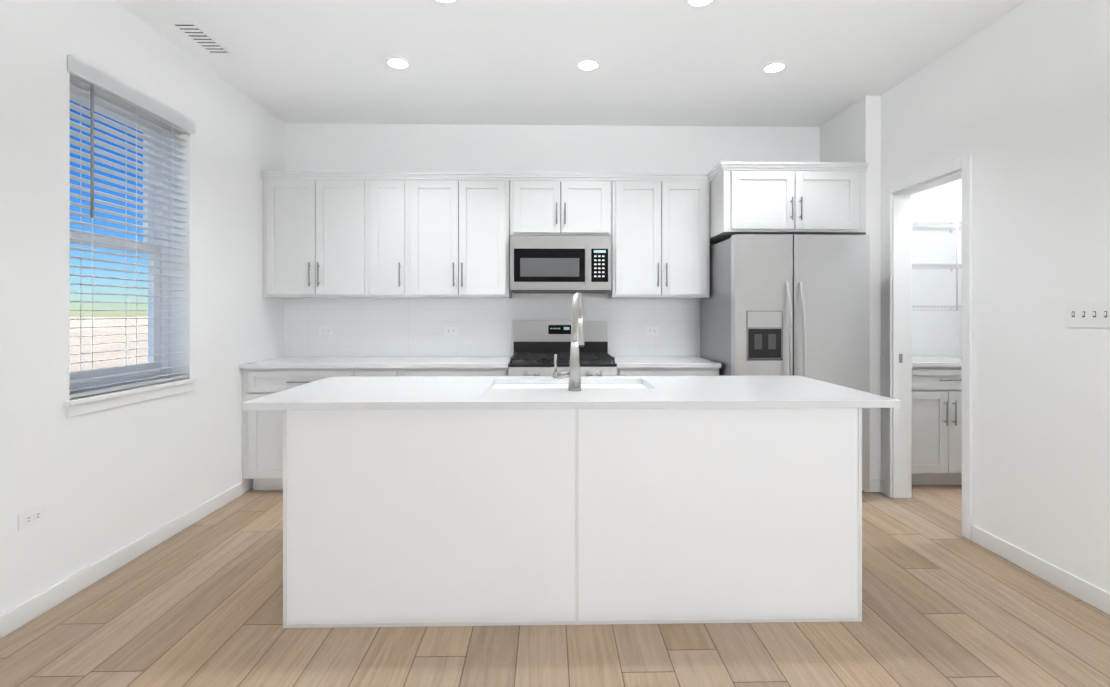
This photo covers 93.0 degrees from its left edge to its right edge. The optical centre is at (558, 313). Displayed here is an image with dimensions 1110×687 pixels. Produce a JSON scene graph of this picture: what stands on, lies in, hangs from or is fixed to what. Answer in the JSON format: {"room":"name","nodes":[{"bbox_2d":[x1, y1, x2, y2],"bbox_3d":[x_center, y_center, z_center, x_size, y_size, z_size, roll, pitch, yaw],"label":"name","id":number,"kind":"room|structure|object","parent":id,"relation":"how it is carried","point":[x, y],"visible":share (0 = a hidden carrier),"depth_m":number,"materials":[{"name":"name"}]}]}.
{"room":"kitchen","nodes":[
{"label":"kitchen","id":0,"kind":"room"},
{"bbox_2d":[0,0,284,613],"bbox_3d":[-2.272,-0.140,0.774,0.220,2.820,7.050,0,0,-1],"label":"wall","id":1,"kind":"structure","parent":0,"point":[101,484],"depth_m":2.59,"materials":[{"name":"white paint"}]},
{"bbox_2d":[18,504,45,531],"bbox_3d":[-2.186,0.850,2.191,0.008,0.070,0.114,0,0,-1],"label":"outlet","id":2,"kind":"object","parent":1,"relation":"attached to","point":[31,517],"visible":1,"depth_m":2.19,"materials":[{"name":"white plastic"}]},
{"bbox_2d":[0,482,241,638],"bbox_3d":[-2.149,1.225,0.466,0.014,0.090,6.430,0,0,-1],"label":"baseboard","id":3,"kind":"structure","parent":1,"relation":"attached to","point":[25,612],"depth_m":2.53,"materials":[{"name":"white wood"}]},
{"bbox_2d":[63,82,197,417],"bbox_3d":[-2.295,-0.338,2.760,0.243,1.605,0.854,0,0,-1],"label":"window","id":4,"kind":"structure","parent":1,"relation":"in","point":[92,403],"depth_m":2.96,"materials":[{"name":"white plastic"}]},
{"bbox_2d":[67,55,194,398],"bbox_3d":[-2.223,-0.383,2.761,0.087,1.538,0.818,0,0,-1],"label":"window blinds","id":5,"kind":"object","parent":4,"relation":"attached to","point":[90,78],"visible":0.88,"depth_m":2.69,"materials":[{"name":"white plastic"}]},
{"bbox_2d":[0,485,1109,686],"bbox_3d":[0.697,1.300,0.843,6.160,0.060,7.270,0,0,-1],"label":"floor","id":6,"kind":"structure","parent":0,"point":[945,603],"depth_m":2.06,"materials":[{"name":"brown wood"}]},
{"bbox_2d":[239,368,354,489],"bbox_3d":[-1.826,0.832,3.992,0.795,0.876,0.613,0,0,-1],"label":"base cabinet","id":7,"kind":"object","parent":6,"relation":"on","point":[262,449],"depth_m":3.69,"materials":[{"name":"white wood"}]},
{"bbox_2d":[239,356,511,367],"bbox_3d":[-1.292,0.369,3.995,1.864,0.030,0.631,0,0,-1],"label":"countertop","id":8,"kind":"structure","parent":7,"relation":"on","point":[432,361],"depth_m":3.79,"materials":[{"name":"white stone"}]},
{"bbox_2d":[355,368,410,376],"bbox_3d":[-1.238,0.832,4.004,0.382,0.876,0.613,0,0,-1],"label":"base cabinet","id":9,"kind":"object","parent":6,"relation":"on","point":[359,372],"depth_m":3.70,"materials":[{"name":"white wood"}]},
{"bbox_2d":[411,368,507,375],"bbox_3d":[-0.781,0.832,4.013,0.840,0.876,0.613,0,0,-1],"label":"base cabinet","id":10,"kind":"object","parent":6,"relation":"on","point":[414,371],"depth_m":3.71,"materials":[{"name":"white wood"}]},
{"bbox_2d":[508,320,616,375],"bbox_3d":[0.025,0.665,3.970,0.758,1.210,0.725,0,0,-1],"label":"range","id":11,"kind":"object","parent":6,"relation":"on","point":[538,344],"visible":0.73,"depth_m":4.24,"materials":[{"name":"silver metal"}]},
{"bbox_2d":[283,408,861,627],"bbox_3d":[0.063,0.827,2.561,2.361,0.886,0.833,0,0,-1],"label":"kitchen island","id":12,"kind":"object","parent":6,"relation":"on","point":[417,501],"depth_m":2.15,"materials":[{"name":"white wood"}]},
{"bbox_2d":[241,376,900,411],"bbox_3d":[0.059,0.370,2.544,2.650,0.030,0.858,0,0,-1],"label":"island countertop","id":13,"kind":"structure","parent":12,"relation":"on","point":[390,393],"depth_m":2.27,"materials":[{"name":"white stone"}]},
{"bbox_2d":[553,293,583,390],"bbox_3d":[0.052,0.128,2.505,0.158,0.452,0.225,0,0,-1],"label":"faucet","id":14,"kind":"object","parent":13,"relation":"on","point":[577,337],"visible":1,"depth_m":2.41,"materials":[{"name":"silver metal"}]},
{"bbox_2d":[493,380,648,387],"bbox_3d":[0.061,0.483,2.675,0.808,0.221,0.368,0,0,-1],"label":"sink","id":15,"kind":"object","parent":13,"relation":"in","point":[496,383],"depth_m":2.84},
{"bbox_2d":[612,356,720,375],"bbox_3d":[0.778,0.812,4.025,0.740,0.915,0.652,0,0,-1],"label":"base cabinet","id":16,"kind":"object","parent":6,"relation":"on","point":[662,366],"visible":0.04,"depth_m":3.74,"materials":[{"name":"white wood"}]},
{"bbox_2d":[700,234,869,489],"bbox_3d":[1.623,0.370,3.885,0.908,1.800,0.882,0,0,-1],"label":"refrigerator","id":17,"kind":"object","parent":6,"relation":"on","point":[785,305],"visible":0.48,"depth_m":3.52,"materials":[{"name":"silver metal"}]},
{"bbox_2d":[912,356,961,484],"bbox_3d":[2.806,0.812,4.079,0.776,0.915,0.638,0,0,-1],"label":"pantry cabinet","id":18,"kind":"object","parent":6,"relation":"on","point":[936,420],"visible":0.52,"depth_m":3.80,"materials":[{"name":"white wood"}]},
{"bbox_2d":[115,0,1026,126],"bbox_3d":[0.697,-1.580,0.842,6.160,0.060,7.270,0,0,-1],"label":"ceiling","id":19,"kind":"structure","parent":0,"point":[514,62],"depth_m":3.16,"materials":[{"name":"white paint"}]},
{"bbox_2d":[166,21,234,54],"bbox_3d":[-2.006,-1.545,2.974,0.150,0.010,0.360,0,0,-1],"label":"ceiling vent","id":20,"kind":"object","parent":19,"relation":"in","point":[197,34],"visible":1,"depth_m":2.94,"materials":[{"name":"white plastic"}]},
{"bbox_2d":[385,57,410,68],"bbox_3d":[-0.994,-1.548,3.264,0.156,0.004,0.156,0,0,-1],"label":"recessed light","id":21,"kind":"object","parent":19,"relation":"in","point":[396,62],"visible":1,"depth_m":3.26,"materials":[{"name":"white plastic"}]},
{"bbox_2d":[433,0,458,4],"bbox_3d":[-0.555,-1.548,2.563,0.156,0.004,0.156,0,0,-1],"label":"recessed light","id":22,"kind":"object","parent":19,"relation":"in","point":[447,2],"visible":1,"depth_m":2.61,"materials":[{"name":"white plastic"}]},
{"bbox_2d":[576,59,600,70],"bbox_3d":[0.187,-1.548,3.288,0.156,0.004,0.156,0,0,-1],"label":"recessed light","id":23,"kind":"object","parent":19,"relation":"in","point":[588,64],"visible":1,"depth_m":3.28,"materials":[{"name":"white plastic"}]},
{"bbox_2d":[685,0,715,7],"bbox_3d":[0.703,-1.548,2.593,0.156,0.004,0.156,0,0,-1],"label":"recessed light","id":24,"kind":"object","parent":19,"relation":"in","point":[697,3],"visible":1,"depth_m":2.63,"materials":[{"name":"white plastic"}]},
{"bbox_2d":[761,61,787,73],"bbox_3d":[1.362,-1.548,3.321,0.156,0.004,0.156,0,0,-1],"label":"recessed light","id":25,"kind":"object","parent":19,"relation":"in","point":[775,67],"visible":1,"depth_m":3.31,"materials":[{"name":"white plastic"}]},
{"bbox_2d":[284,123,961,357],"bbox_3d":[0.627,-0.140,4.413,6.160,2.820,0.128,0,0,-1],"label":"wall","id":26,"kind":"structure","parent":0,"point":[388,327],"depth_m":4.34,"materials":[{"name":"white paint"}]},
{"bbox_2d":[260,171,367,297],"bbox_3d":[-1.834,-0.583,4.130,0.788,0.926,0.356,0,0,-1],"label":"upper cabinet","id":27,"kind":"object","parent":26,"relation":"attached to","point":[315,223],"depth_m":3.96,"materials":[{"name":"white wood"}]},
{"bbox_2d":[319,327,332,334],"bbox_3d":[-1.892,0.145,4.295,0.114,0.070,0.008,0,0,-1],"label":"outlet","id":28,"kind":"object","parent":26,"relation":"attached to","point":[325,330],"visible":1,"depth_m":4.29,"materials":[{"name":"white plastic"}]},
{"bbox_2d":[368,171,407,297],"bbox_3d":[-1.289,-0.583,4.141,0.303,0.926,0.356,0,0,-1],"label":"upper cabinet","id":29,"kind":"object","parent":26,"relation":"attached to","point":[371,234],"depth_m":3.97,"materials":[{"name":"white wood"}]},
{"bbox_2d":[444,327,457,334],"bbox_3d":[-0.877,0.145,4.315,0.114,0.070,0.008,0,0,-1],"label":"outlet","id":30,"kind":"object","parent":26,"relation":"attached to","point":[450,330],"visible":1,"depth_m":4.31,"materials":[{"name":"white plastic"}]},
{"bbox_2d":[408,172,511,298],"bbox_3d":[-0.757,-0.583,4.151,0.762,0.926,0.356,0,0,-1],"label":"upper cabinet","id":31,"kind":"object","parent":26,"relation":"attached to","point":[460,223],"depth_m":3.98,"materials":[{"name":"white wood"}]},
{"bbox_2d":[512,174,615,237],"bbox_3d":[0.016,-0.819,4.166,0.774,0.454,0.356,0,0,-1],"label":"upper cabinet","id":32,"kind":"object","parent":26,"relation":"attached to","point":[542,204],"depth_m":3.99,"materials":[{"name":"white wood"}]},
{"bbox_2d":[510,236,611,292],"bbox_3d":[0.017,-0.371,4.133,0.760,0.418,0.420,0,0,-1],"label":"over-the-range microwave","id":33,"kind":"object","parent":32,"relation":"attached to","point":[560,264],"visible":1,"depth_m":3.94,"materials":[{"name":"silver metal"}]},
{"bbox_2d":[646,326,658,334],"bbox_3d":[0.778,0.145,4.348,0.114,0.070,0.008,0,0,-1],"label":"outlet","id":34,"kind":"object","parent":26,"relation":"attached to","point":[652,330],"visible":1,"depth_m":4.35,"materials":[{"name":"white plastic"}]},
{"bbox_2d":[607,174,711,298],"bbox_3d":[0.783,-0.583,4.181,0.747,0.926,0.356,0,0,-1],"label":"upper cabinet","id":35,"kind":"object","parent":26,"relation":"attached to","point":[661,244],"depth_m":4.01,"materials":[{"name":"white wood"}]},
{"bbox_2d":[708,162,868,243],"bbox_3d":[1.674,-0.811,4.047,1.020,0.471,0.661,0,0,-1],"label":"upper cabinet","id":36,"kind":"object","parent":26,"relation":"attached to","point":[822,198],"depth_m":3.72,"materials":[{"name":"white wood"}]},
{"bbox_2d":[912,306,961,310],"bbox_3d":[3.001,-0.041,4.203,1.180,0.042,0.398,0,0,-1],"label":"wire shelf","id":37,"kind":"object","parent":26,"relation":"attached to","point":[938,307],"visible":0.35,"depth_m":4.00,"materials":[{"name":"white metal"}]},
{"bbox_2d":[956,214,957,310],"bbox_3d":[3.025,-0.385,3.996,0.012,0.730,0.012,0,0,-1],"label":"pole","id":38,"kind":"object","parent":37,"relation":"attached to","point":[956,262],"visible":1,"depth_m":3.99,"materials":[{"name":"white metal"}]},
{"bbox_2d":[912,263,961,270],"bbox_3d":[3.001,-0.361,4.203,1.180,0.042,0.398,0,0,-1],"label":"wire shelf","id":39,"kind":"object","parent":26,"relation":"attached to","point":[951,267],"visible":0.42,"depth_m":4.17,"materials":[{"name":"white metal"}]},
{"bbox_2d":[912,221,961,231],"bbox_3d":[3.001,-0.686,4.203,1.180,0.042,0.398,0,0,-1],"label":"wire shelf","id":40,"kind":"object","parent":26,"relation":"attached to","point":[933,225],"visible":0.31,"depth_m":4.16,"materials":[{"name":"white metal"}]},
{"bbox_2d":[820,0,1109,592],"bbox_3d":[2.362,-0.140,0.865,0.230,2.820,7.050,0,0,-1],"label":"wall","id":41,"kind":"structure","parent":0,"point":[1015,103],"depth_m":2.61,"materials":[{"name":"white paint"}]},
{"bbox_2d":[885,155,971,539],"bbox_3d":[2.369,0.193,3.317,0.152,2.154,0.745,0,0,-1],"label":"door frame","id":42,"kind":"structure","parent":41,"relation":"attached to","point":[964,164],"depth_m":3.62,"materials":[{"name":"white wood"}]},
{"bbox_2d":[864,479,1109,614],"bbox_3d":[2.301,1.225,0.547,0.124,0.090,6.415,0,0,-1],"label":"baseboard","id":43,"kind":"structure","parent":41,"relation":"attached to","point":[1082,590],"depth_m":2.52,"materials":[{"name":"white wood"}]},
{"bbox_2d":[1066,301,1109,327],"bbox_3d":[2.321,0.005,2.304,0.016,0.115,0.183,0,0,-1],"label":"light switch","id":44,"kind":"object","parent":41,"relation":"attached to","point":[1091,314],"visible":1,"depth_m":2.30,"materials":[{"name":"white plastic"}]},
{"label":"outside","id":45,"kind":"structure","parent":0,"visible":0},
{"bbox_2d":[70,317,147,371],"bbox_3d":[-201.130,1.995,-4.078,397.510,0.050,600.000,0,0,-1],"label":"ground","id":46,"kind":"structure","parent":45,"point":[141,338],"depth_m":35.34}
]}

